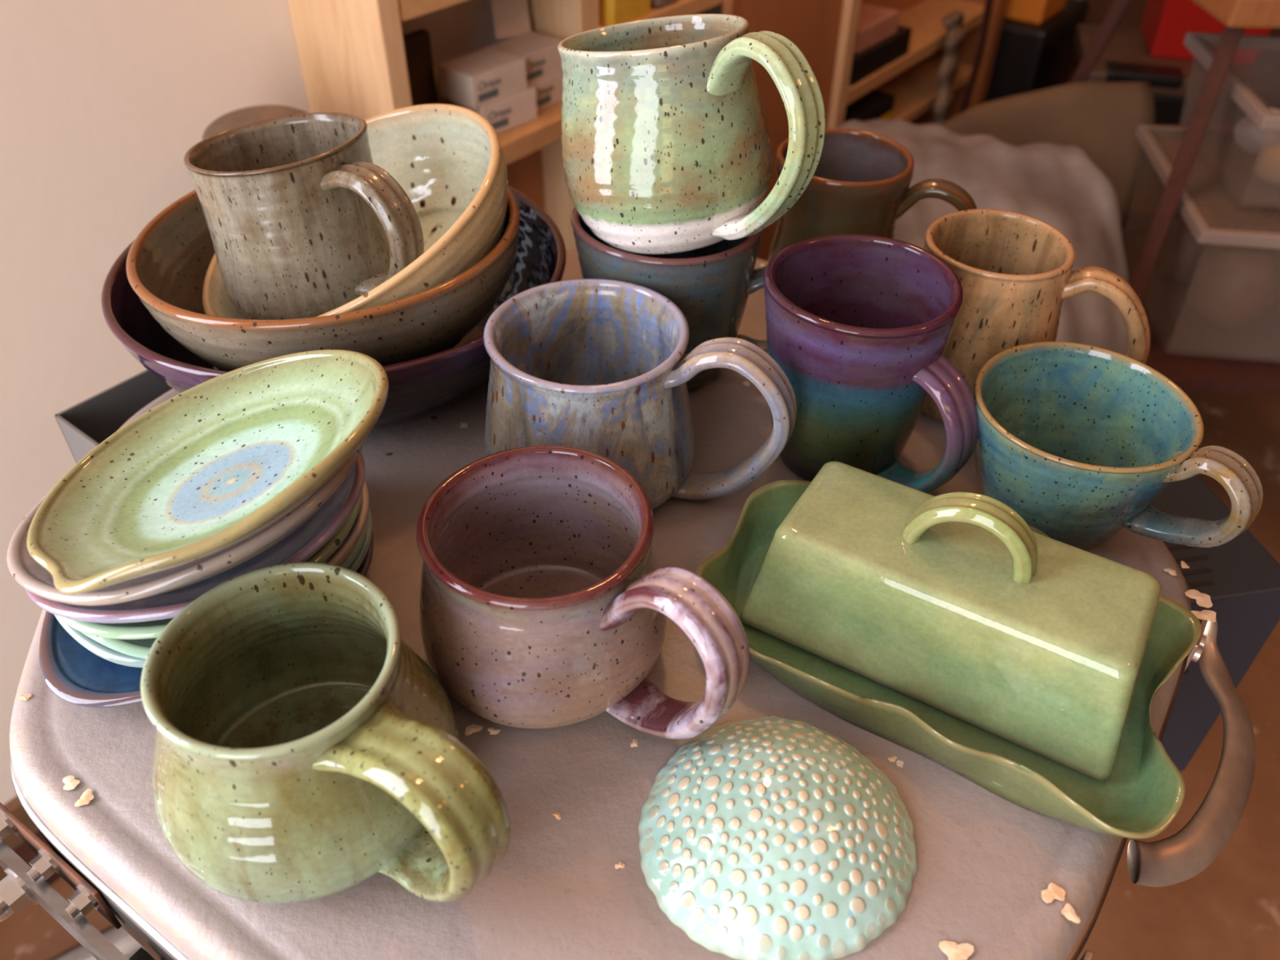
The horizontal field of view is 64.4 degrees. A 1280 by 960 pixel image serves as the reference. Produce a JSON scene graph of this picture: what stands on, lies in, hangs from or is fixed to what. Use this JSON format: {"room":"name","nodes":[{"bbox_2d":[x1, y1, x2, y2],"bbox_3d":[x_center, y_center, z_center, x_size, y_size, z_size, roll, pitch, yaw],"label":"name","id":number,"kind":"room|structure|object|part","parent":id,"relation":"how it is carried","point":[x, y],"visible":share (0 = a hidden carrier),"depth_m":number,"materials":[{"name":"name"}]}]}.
{"room":"art studio","nodes":[
{"label":"art studio","id":0,"kind":"room"},
{"bbox_2d":[0,0,929,804],"bbox_3d":[-0.097,-1.042,0.932,0.100,2.430,7.200,27,47,27],"label":"wall","id":1,"kind":"structure","parent":0,"point":[103,103],"depth_m":0.89,"materials":[{"name":"white paint"}]},
{"bbox_2d":[0,795,38,880],"bbox_3d":[-1.291,0.912,0.454,0.014,0.085,3.150,27,47,27],"label":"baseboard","id":2,"kind":"structure","parent":1,"relation":"attached to","point":[14,806],"depth_m":1.07,"materials":[{"name":"brown wood"}]},
{"bbox_2d":[0,66,1279,959],"bbox_3d":[0.495,0.435,1.168,7.000,0.100,7.200,1,41,0],"label":"floor","id":3,"kind":"structure","parent":0,"point":[1229,910],"depth_m":1.10,"materials":[{"name":"wood"}]},
{"bbox_2d":[13,831,60,884],"bbox_3d":[-0.604,0.372,1.123,0.050,0.035,0.180,27,47,27],"label":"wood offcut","id":4,"kind":"object","parent":3,"relation":"on","point":[23,851],"visible":0.02,"depth_m":1.07,"materials":[{"name":"brown wood"}]},
{"bbox_2d":[48,924,156,959],"bbox_3d":[-0.500,0.462,1.002,0.480,0.060,0.060,-25,47,-26],"label":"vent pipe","id":5,"kind":"object","parent":3,"relation":"on","point":[122,940],"visible":0.02,"depth_m":0.98,"materials":[{"name":"silver metal"}]},
{"bbox_2d":[202,105,308,139],"bbox_3d":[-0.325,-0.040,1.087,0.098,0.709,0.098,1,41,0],"label":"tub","id":6,"kind":"object","parent":3,"relation":"on","point":[240,117],"visible":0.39,"depth_m":0.86,"materials":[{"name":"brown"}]},
{"bbox_2d":[0,249,1279,959],"bbox_3d":[0.024,0.254,0.775,0.695,0.681,0.597,-11,42,-13],"label":"table","id":7,"kind":"object","parent":3,"relation":"on","point":[996,878],"visible":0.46,"depth_m":0.41,"materials":[{"name":"paint"}]},
{"bbox_2d":[4,868,39,905],"bbox_3d":[-0.257,0.169,0.422,0.020,0.020,0.002,24,46,25],"label":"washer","id":8,"kind":"object","parent":7,"relation":"in","point":[20,889],"depth_m":0.42,"materials":[{"name":"silver metal"}]},
{"bbox_3d":[-0.245,0.154,0.418,0.085,0.029,0.002,24,46,25],"label":"hinge plate","id":9,"kind":"part","parent":7,"relation":"part of","materials":[{"name":"metal"}]},
{"bbox_3d":[-0.172,0.204,0.380,0.255,0.028,0.005,24,46,25],"label":"hinge arm","id":10,"kind":"part","parent":7,"relation":"part of","materials":[{"name":"grey metal"}]},
{"bbox_2d":[54,369,173,462],"bbox_3d":[-0.263,-0.055,0.677,0.085,0.050,0.200,27,48,27],"label":"tray","id":11,"kind":"object","parent":7,"relation":"on","point":[84,425],"depth_m":0.65,"materials":[{"name":"grey metal"}]},
{"bbox_2d":[39,531,373,707],"bbox_3d":[-0.196,0.048,0.474,0.140,0.022,0.148,1,41,0],"label":"spoon rest","id":12,"kind":"object","parent":7,"relation":"on","point":[76,675],"visible":0.12,"depth_m":0.43,"materials":[{"name":"ceramic"}]},
{"bbox_2d":[53,507,372,667],"bbox_3d":[-0.195,0.036,0.474,0.138,0.024,0.140,23,46,23],"label":"spoon rest","id":13,"kind":"object","parent":12,"relation":"on","point":[98,649],"visible":0.09,"depth_m":0.42,"materials":[{"name":"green ceramic"}]},
{"bbox_2d":[80,514,368,658],"bbox_3d":[-0.193,0.031,0.468,0.136,0.023,0.138,19,44,20],"label":"spoon rest","id":14,"kind":"object","parent":13,"relation":"on","point":[139,648],"visible":0.06,"depth_m":0.42,"materials":[{"name":"green ceramic"}]},
{"bbox_2d":[323,479,369,565],"bbox_3d":[-0.187,0.024,0.463,0.129,0.023,0.128,-17,44,-19],"label":"spoon rest","id":15,"kind":"object","parent":14,"relation":"on","point":[344,550],"visible":0.06,"depth_m":0.45,"materials":[{"name":"brown ceramic"}]},
{"bbox_2d":[57,490,362,639],"bbox_3d":[-0.190,0.021,0.450,0.134,0.027,0.133,-10,42,-11],"label":"spoon rest","id":16,"kind":"object","parent":15,"relation":"on","point":[153,628],"visible":0.09,"depth_m":0.40,"materials":[{"name":"green ceramic"}]},
{"bbox_2d":[24,451,364,622],"bbox_3d":[-0.186,0.015,0.439,0.138,0.035,0.139,4,41,4],"label":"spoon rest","id":17,"kind":"object","parent":16,"relation":"on","point":[306,540],"visible":0.25,"depth_m":0.41,"materials":[{"name":"purple ceramic"}]},
{"bbox_2d":[6,440,364,605],"bbox_3d":[-0.182,0.003,0.422,0.140,0.049,0.147,18,44,19],"label":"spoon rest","id":18,"kind":"object","parent":17,"relation":"on","point":[26,571],"visible":0.21,"depth_m":0.38,"materials":[{"name":"grey ceramic"}]},
{"bbox_2d":[26,349,388,594],"bbox_3d":[-0.167,-0.010,0.397,0.142,0.055,0.139,-32,51,-32],"label":"spoon rest","id":19,"kind":"object","parent":18,"relation":"on","point":[215,464],"visible":1,"depth_m":0.41,"materials":[{"name":"green ceramic"}]},
{"bbox_2d":[140,562,510,903],"bbox_3d":[-0.111,0.093,0.370,0.141,0.093,0.126,1,41,0],"label":"mug","id":20,"kind":"object","parent":7,"relation":"on","point":[304,750],"visible":1,"depth_m":0.35,"materials":[{"name":"green ceramic"}]},
{"bbox_3d":[-0.073,0.113,0.341,0.069,0.086,0.037,28,48,28],"label":"handle","id":21,"kind":"part","parent":20,"relation":"part of","materials":[{"name":"green ceramic"}]},
{"bbox_2d":[101,185,566,426],"bbox_3d":[-0.172,-0.106,0.616,0.260,0.070,0.260,15,43,16],"label":"serving bowl","id":22,"kind":"object","parent":7,"relation":"on","point":[417,386],"visible":0.29,"depth_m":0.56,"materials":[{"name":"ceramic"}]},
{"bbox_2d":[126,186,519,371],"bbox_3d":[-0.173,-0.114,0.583,0.210,0.082,0.210,-24,47,-26],"label":"mixing bowl","id":23,"kind":"object","parent":22,"relation":"in","point":[168,262],"visible":0.48,"depth_m":0.52,"materials":[{"name":"brown ceramic"}]},
{"bbox_2d":[202,103,507,319],"bbox_3d":[-0.161,-0.136,0.572,0.180,0.111,0.180,15,43,16],"label":"bowl","id":24,"kind":"object","parent":23,"relation":"in","point":[442,155],"visible":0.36,"depth_m":0.59,"materials":[{"name":"beige ceramic"}]},
{"bbox_2d":[183,112,423,319],"bbox_3d":[-0.179,-0.132,0.547,0.099,0.102,0.134,-17,44,-19],"label":"mug","id":25,"kind":"object","parent":24,"relation":"in","point":[302,221],"visible":0.9,"depth_m":0.53,"materials":[{"name":"ceramic"}]},
{"bbox_3d":[-0.136,-0.126,0.523,0.059,0.073,0.032,26,47,26],"label":"handle","id":26,"kind":"part","parent":25,"relation":"part of","materials":[{"name":"ceramic"}]},
{"bbox_2d":[416,444,750,740],"bbox_3d":[-0.021,0.044,0.423,0.149,0.098,0.106,12,42,13],"label":"mug","id":27,"kind":"object","parent":7,"relation":"on","point":[546,601],"visible":1,"depth_m":0.41,"materials":[{"name":"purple ceramic"}]},
{"bbox_3d":[0.010,0.069,0.391,0.068,0.093,0.032,31,49,30],"label":"handle","id":28,"kind":"part","parent":27,"relation":"part of","materials":[{"name":"ceramic"}]},
{"bbox_2d":[483,278,796,510],"bbox_3d":[-0.003,-0.044,0.523,0.157,0.100,0.111,1,41,0],"label":"mug","id":29,"kind":"object","parent":7,"relation":"on","point":[600,366],"visible":0.85,"depth_m":0.50,"materials":[{"name":"blue ceramic"}]},
{"bbox_3d":[0.043,-0.026,0.501,0.067,0.098,0.030,15,43,16],"label":"handle","id":30,"kind":"part","parent":29,"relation":"part of","materials":[{"name":"grey ceramic"}]},
{"bbox_2d":[570,207,767,391],"bbox_3d":[0.023,-0.104,0.592,0.107,0.102,0.127,-31,50,-31],"label":"mug","id":31,"kind":"object","parent":7,"relation":"on","point":[712,285],"visible":0.34,"depth_m":0.55,"materials":[{"name":"blue ceramic"}]},
{"bbox_2d":[557,13,825,254],"bbox_3d":[0.017,-0.173,0.518,0.111,0.124,0.145,-8,42,-9],"label":"mug","id":32,"kind":"object","parent":31,"relation":"on","point":[666,144],"visible":1,"depth_m":0.49,"materials":[{"name":"ceramic"}]},
{"bbox_3d":[0.058,-0.160,0.486,0.033,0.101,0.065,-30,49,-30],"label":"handle","id":33,"kind":"part","parent":32,"relation":"part of","materials":[{"name":"green ceramic"}]},
{"bbox_3d":[0.079,-0.096,0.590,0.044,0.060,0.024,9,42,9],"label":"handle","id":34,"kind":"part","parent":31,"relation":"part of","materials":[{"name":"ceramic"}]},
{"bbox_2d":[638,715,918,959],"bbox_3d":[0.052,0.125,0.382,0.107,0.031,0.104,-25,47,-26],"label":"dome","id":35,"kind":"object","parent":7,"relation":"on","point":[766,837],"visible":1,"depth_m":0.37,"materials":[{"name":"teal ceramic"}]},
{"bbox_2d":[764,234,977,493],"bbox_3d":[0.114,-0.053,0.528,0.106,0.110,0.107,1,41,0],"label":"mug","id":36,"kind":"object","parent":7,"relation":"on","point":[860,327],"visible":0.84,"depth_m":0.51,"materials":[{"name":"purple ceramic"}]},
{"bbox_3d":[0.145,-0.023,0.512,0.033,0.084,0.047,-32,50,-32],"label":"handle","id":37,"kind":"part","parent":36,"relation":"part of","materials":[{"name":"purple ceramic"}]},
{"bbox_2d":[768,128,977,262],"bbox_3d":[0.148,-0.165,0.665,0.128,0.100,0.085,1,41,0],"label":"mug","id":38,"kind":"object","parent":7,"relation":"on","point":[860,182],"visible":0.48,"depth_m":0.63,"materials":[{"name":"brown ceramic"}]},
{"bbox_3d":[0.183,-0.154,0.644,0.060,0.075,0.026,15,43,16],"label":"handle","id":39,"kind":"part","parent":38,"relation":"part of","materials":[{"name":"brown ceramic"}]},
{"bbox_2d":[696,480,1201,838],"bbox_3d":[0.137,0.062,0.455,0.215,0.031,0.142,24,46,24],"label":"tray","id":40,"kind":"object","parent":7,"relation":"on","point":[1144,793],"visible":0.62,"depth_m":0.42,"materials":[{"name":"green ceramic"}]},
{"bbox_2d":[739,461,1161,782],"bbox_3d":[0.137,0.038,0.433,0.164,0.079,0.085,22,45,23],"label":"butter dish","id":41,"kind":"object","parent":40,"relation":"on","point":[950,602],"visible":1,"depth_m":0.42,"materials":[{"name":"green ceramic"}]},
{"bbox_3d":[0.138,0.020,0.417,0.055,0.030,0.018,22,45,23],"label":"handle","id":42,"kind":"part","parent":41,"relation":"part of","materials":[{"name":"green ceramic"}]},
{"bbox_2d":[921,208,1150,422],"bbox_3d":[0.215,-0.091,0.581,0.128,0.100,0.087,1,41,0],"label":"mug","id":43,"kind":"object","parent":7,"relation":"on","point":[1014,269],"visible":0.49,"depth_m":0.55,"materials":[{"name":"ceramic"}]},
{"bbox_3d":[0.250,-0.076,0.563,0.060,0.086,0.026,15,43,16],"label":"handle","id":44,"kind":"part","parent":43,"relation":"part of","materials":[{"name":"ceramic"}]},
{"bbox_2d":[973,341,1263,550],"bbox_3d":[0.220,-0.009,0.504,0.115,0.076,0.121,1,41,0],"label":"mug","id":45,"kind":"object","parent":7,"relation":"on","point":[1079,441],"visible":0.94,"depth_m":0.50,"materials":[{"name":"teal ceramic"}]},
{"bbox_3d":[0.257,0.010,0.468,0.029,0.058,0.047,-30,49,-30],"label":"handle","id":46,"kind":"part","parent":45,"relation":"part of","materials":[{"name":"beige ceramic"}]},
{"bbox_3d":[0.259,0.123,0.463,0.045,0.026,0.160,21,45,22],"label":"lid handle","id":47,"kind":"part","parent":7,"relation":"part of","materials":[{"name":"metal"}]},
{"bbox_2d":[286,0,1008,261],"bbox_3d":[0.193,-0.787,1.405,0.155,1.430,1.544,28,48,28],"label":"shelf unit","id":48,"kind":"object","parent":3,"relation":"on","point":[352,55],"visible":0.23,"depth_m":1.29,"materials":[{"name":"brown wood"}]},
{"bbox_2d":[402,29,437,106],"bbox_3d":[-0.254,-0.406,1.056,0.012,0.096,0.100,27,47,27],"label":"panel","id":49,"kind":"object","parent":48,"relation":"on","point":[417,45],"visible":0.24,"depth_m":1.06,"materials":[{"name":"brown"}]},
{"bbox_2d":[449,85,537,133],"bbox_3d":[-0.159,-0.407,1.106,0.055,0.033,0.076,32,50,31],"label":"box","id":50,"kind":"object","parent":48,"relation":"on","point":[520,108],"visible":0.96,"depth_m":1.09,"materials":[{"name":"grey cardboard"}]},
{"bbox_2d":[436,47,527,109],"bbox_3d":[-0.167,-0.428,1.079,0.055,0.033,0.076,30,49,29],"label":"box","id":51,"kind":"object","parent":50,"relation":"on","point":[484,77],"visible":1,"depth_m":1.06,"materials":[{"name":"grey cardboard"}]},
{"bbox_2d":[478,78,501,90],"bbox_3d":[-0.156,-0.412,1.054,0.001,0.009,0.032,30,49,29],"label":"print","id":52,"kind":"object","parent":51,"relation":"on","point":[496,82],"depth_m":1.05},
{"bbox_2d":[488,107,511,120],"bbox_3d":[-0.149,-0.391,1.080,0.001,0.009,0.032,32,50,31],"label":"print","id":53,"kind":"object","parent":50,"relation":"on","point":[494,112],"depth_m":1.08},
{"bbox_3d":[-0.216,-0.171,1.339,0.015,0.579,0.280,27,47,27],"label":"panel","id":54,"kind":"part","parent":48,"relation":"part of","materials":[{"name":"orange wood"}]},
{"bbox_2d":[528,71,562,111],"bbox_3d":[-0.120,-0.450,1.157,0.055,0.031,0.076,27,47,27],"label":"box","id":55,"kind":"object","parent":48,"relation":"on","point":[548,90],"visible":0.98,"depth_m":1.14,"materials":[{"name":"grey cardboard"}]},
{"bbox_2d":[483,0,562,85],"bbox_3d":[-0.130,-0.494,1.121,0.069,0.083,0.084,27,47,27],"label":"box","id":56,"kind":"object","parent":55,"relation":"on","point":[511,18],"visible":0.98,"depth_m":1.12,"materials":[{"name":"grey cardboard"}]},
{"bbox_2d":[525,58,545,71],"bbox_3d":[-0.114,-0.454,1.108,0.001,0.009,0.032,27,47,27],"label":"print","id":57,"kind":"object","parent":56,"relation":"on","point":[535,63],"depth_m":1.11},
{"bbox_2d":[535,85,553,97],"bbox_3d":[-0.107,-0.434,1.133,0.001,0.009,0.032,27,47,27],"label":"print","id":58,"kind":"object","parent":55,"relation":"on","point":[544,89],"depth_m":1.13},
{"bbox_2d":[599,0,650,26],"bbox_3d":[-0.026,-0.573,1.181,0.045,0.065,0.070,27,47,27],"label":"box","id":59,"kind":"object","parent":48,"relation":"on","point":[611,12],"visible":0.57,"depth_m":1.17,"materials":[{"name":"yellow cardboard"}]},
{"bbox_2d":[650,0,676,7],"bbox_3d":[0.019,-0.609,1.228,0.045,0.060,0.050,27,47,27],"label":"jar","id":60,"kind":"object","parent":48,"relation":"on","point":[655,3],"visible":0.68,"depth_m":1.22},
{"bbox_3d":[0.207,-0.651,1.438,0.015,1.180,0.314,27,47,27],"label":"panel","id":61,"kind":"part","parent":48,"relation":"part of","materials":[{"name":"orange wood"}]},
{"bbox_2d":[843,88,895,123],"bbox_3d":[0.354,-0.642,1.792,0.121,0.054,0.173,27,47,27],"label":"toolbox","id":62,"kind":"object","parent":48,"relation":"on","point":[873,104],"visible":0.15,"depth_m":1.77,"materials":[{"name":"black"}]},
{"bbox_2d":[848,25,911,85],"bbox_3d":[0.363,-0.734,1.729,0.115,0.043,0.200,27,47,27],"label":"tray","id":63,"kind":"object","parent":48,"relation":"on","point":[864,64],"visible":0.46,"depth_m":1.69,"materials":[{"name":"black plastic"}]},
{"bbox_2d":[853,3,899,53],"bbox_3d":[0.357,-0.758,1.697,0.095,0.034,0.140,27,47,27],"label":"box","id":64,"kind":"object","parent":63,"relation":"on","point":[875,24],"visible":0.49,"depth_m":1.68,"materials":[{"name":"brown cardboard"}]},
{"bbox_3d":[0.413,-0.829,1.875,0.015,0.880,0.575,27,47,27],"label":"panel","id":65,"kind":"part","parent":48,"relation":"part of","materials":[{"name":"orange wood"}]},
{"bbox_2d":[933,10,966,124],"bbox_3d":[0.569,-0.743,1.900,0.032,0.240,0.076,27,47,27],"label":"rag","id":66,"kind":"object","parent":48,"relation":"hanging from","point":[955,37],"visible":0.78,"depth_m":1.87,"materials":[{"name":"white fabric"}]},
{"bbox_2d":[958,0,993,114],"bbox_3d":[0.643,-0.840,1.921,0.016,0.320,0.044,27,47,27],"label":"strap","id":67,"kind":"object","parent":48,"relation":"hanging from","point":[988,3],"visible":0.91,"depth_m":1.94,"materials":[{"name":"red"}]},
{"bbox_2d":[836,119,1128,355],"bbox_3d":[0.386,-0.134,1.329,0.425,0.542,0.605,8,41,8],"label":"cloth","id":68,"kind":"object","parent":3,"relation":"on","point":[1060,186],"visible":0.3,"depth_m":1.18,"materials":[{"name":"white fabric"}]},
{"bbox_2d":[984,0,1089,102],"bbox_3d":[0.804,-0.857,2.282,0.215,0.395,0.270,27,47,27],"label":"storage tote","id":69,"kind":"object","parent":3,"relation":"on","point":[1029,57],"visible":0.24,"depth_m":2.10,"materials":[{"name":"black plastic"}]},
{"bbox_2d":[1004,0,1066,24],"bbox_3d":[0.799,-1.005,2.102,0.130,0.065,0.140,27,47,27],"label":"toolbox","id":70,"kind":"object","parent":69,"relation":"on","point":[1035,11],"visible":0.72,"depth_m":2.06,"materials":[{"name":"orange plastic"}]},
{"bbox_2d":[941,81,1155,223],"bbox_3d":[0.560,-0.391,1.643,0.354,0.522,0.211,1,41,0],"label":"chair","id":71,"kind":"object","parent":3,"relation":"on","point":[1101,119],"visible":0.2,"depth_m":1.47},
{"bbox_2d":[1068,23,1279,231],"bbox_3d":[1.059,-0.711,2.135,0.350,0.371,0.302,10,42,10],"label":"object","id":72,"kind":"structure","parent":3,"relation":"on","point":[1176,85],"depth_m":1.95,"materials":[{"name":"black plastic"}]},
{"bbox_3d":[1.061,-0.835,2.029,0.350,0.038,0.300,10,42,10],"label":"lid","id":73,"kind":"part","parent":72,"relation":"part of","materials":[{"name":"plastic"}]},
{"bbox_2d":[1140,0,1271,65],"bbox_3d":[1.115,-0.934,1.984,0.224,0.170,0.214,10,42,10],"label":"crate","id":74,"kind":"object","parent":72,"relation":"on","point":[1166,24],"visible":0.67,"depth_m":1.95,"materials":[{"name":"red plastic"}]},
{"bbox_2d":[1069,0,1279,393],"bbox_3d":[0.804,-0.320,1.414,0.560,0.706,0.659,1,41,0],"label":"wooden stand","id":75,"kind":"object","parent":3,"relation":"on","point":[1187,348],"visible":0.36,"depth_m":1.30,"materials":[{"name":"brown wood"}]},
{"bbox_3d":[0.623,-0.492,1.633,0.175,0.671,0.020,22,45,23],"label":"leg","id":76,"kind":"part","parent":75,"relation":"part of","materials":[{"name":"brown wood"}]},
{"bbox_3d":[0.611,-0.192,1.288,0.020,0.675,0.331,21,45,22],"label":"leg","id":77,"kind":"part","parent":75,"relation":"part of","materials":[{"name":"brown wood"}]},
{"bbox_2d":[1121,230,1279,393],"bbox_3d":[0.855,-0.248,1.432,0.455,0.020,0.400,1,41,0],"label":"storage bin","id":78,"kind":"object","parent":75,"relation":"attached to","point":[1198,356],"depth_m":1.34,"materials":[{"name":"plastic"}]},
{"bbox_2d":[1135,124,1279,248],"bbox_3d":[0.849,-0.307,1.341,0.354,0.182,0.324,6,41,6],"label":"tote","id":79,"kind":"object","parent":75,"relation":"on","point":[1146,135],"visible":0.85,"depth_m":1.24,"materials":[{"name":"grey plastic"}]},
{"bbox_2d":[1157,204,1234,282],"bbox_3d":[0.772,-0.328,1.410,0.091,0.109,0.090,1,41,0],"label":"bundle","id":80,"kind":"object","parent":79,"relation":"in","point":[1180,255],"visible":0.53,"depth_m":1.39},
{"bbox_2d":[1183,32,1279,130],"bbox_3d":[0.875,-0.443,1.263,0.334,0.117,0.294,4,41,4],"label":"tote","id":81,"kind":"object","parent":79,"relation":"on","point":[1198,44],"visible":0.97,"depth_m":1.27,"materials":[{"name":"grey plastic"}]},
{"bbox_2d":[1234,115,1279,155],"bbox_3d":[0.803,-0.448,1.308,0.070,0.054,0.062,1,41,0],"label":"plastic bag","id":82,"kind":"object","parent":81,"relation":"in","point":[1252,140],"visible":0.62,"depth_m":1.29,"materials":[{"name":"white plastic"}]},
{"bbox_2d":[1255,142,1279,186],"bbox_3d":[0.790,-0.386,1.237,0.070,0.053,0.058,1,41,0],"label":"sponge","id":83,"kind":"object","parent":81,"relation":"in","point":[1268,162],"visible":1,"depth_m":1.23,"materials":[{"name":"brown"}]},
{"bbox_2d":[1267,107,1279,113],"bbox_3d":[0.787,-0.429,1.222,0.022,0.029,0.072,-20,45,-22],"label":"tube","id":84,"kind":"object","parent":81,"relation":"in","point":[1272,110],"visible":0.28,"depth_m":1.23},
{"bbox_2d":[1187,244,1279,330],"bbox_3d":[0.768,-0.252,1.316,0.096,0.118,0.100,-23,46,-25],"label":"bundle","id":85,"kind":"object","parent":79,"relation":"in","point":[1230,286],"visible":0.94,"depth_m":1.28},
{"bbox_2d":[1253,211,1279,266],"bbox_3d":[0.889,-0.320,1.399,0.094,0.114,0.091,1,41,0],"label":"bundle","id":86,"kind":"object","parent":79,"relation":"in","point":[1270,224],"visible":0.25,"depth_m":1.38,"materials":[{"name":"brown"}]},
{"bbox_3d":[0.855,-0.637,1.267,0.385,0.035,0.360,1,41,0],"label":"seat","id":87,"kind":"part","parent":75,"relation":"part of","materials":[{"name":"orange wood"}]},
{"bbox_3d":[1.036,-0.487,1.633,0.020,0.670,0.119,27,47,27],"label":"leg","id":88,"kind":"part","parent":75,"relation":"part of","materials":[{"name":"brown wood"}]},
{"bbox_2d":[1120,124,1272,231],"bbox_3d":[0.935,-0.445,1.856,0.280,0.335,0.200,1,41,0],"label":"storage bin","id":89,"kind":"object","parent":3,"relation":"on","point":[1223,175],"visible":0.22,"depth_m":1.70,"materials":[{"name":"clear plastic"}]},
{"bbox_3d":[0.814,-0.366,1.820,0.036,0.260,0.036,1,41,0],"label":"leg","id":90,"kind":"part","parent":89,"relation":"part of","materials":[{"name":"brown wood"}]},
{"bbox_3d":[1.054,-0.363,1.820,0.036,0.260,0.036,1,41,0],"label":"leg","id":91,"kind":"part","parent":89,"relation":"part of","materials":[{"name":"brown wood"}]},
{"bbox_2d":[1072,0,1279,67],"bbox_3d":[2.274,-2.172,2.264,3.500,2.430,0.100,1,41,0],"label":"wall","id":92,"kind":"structure","parent":0,"point":[1098,10],"depth_m":2.93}
]}

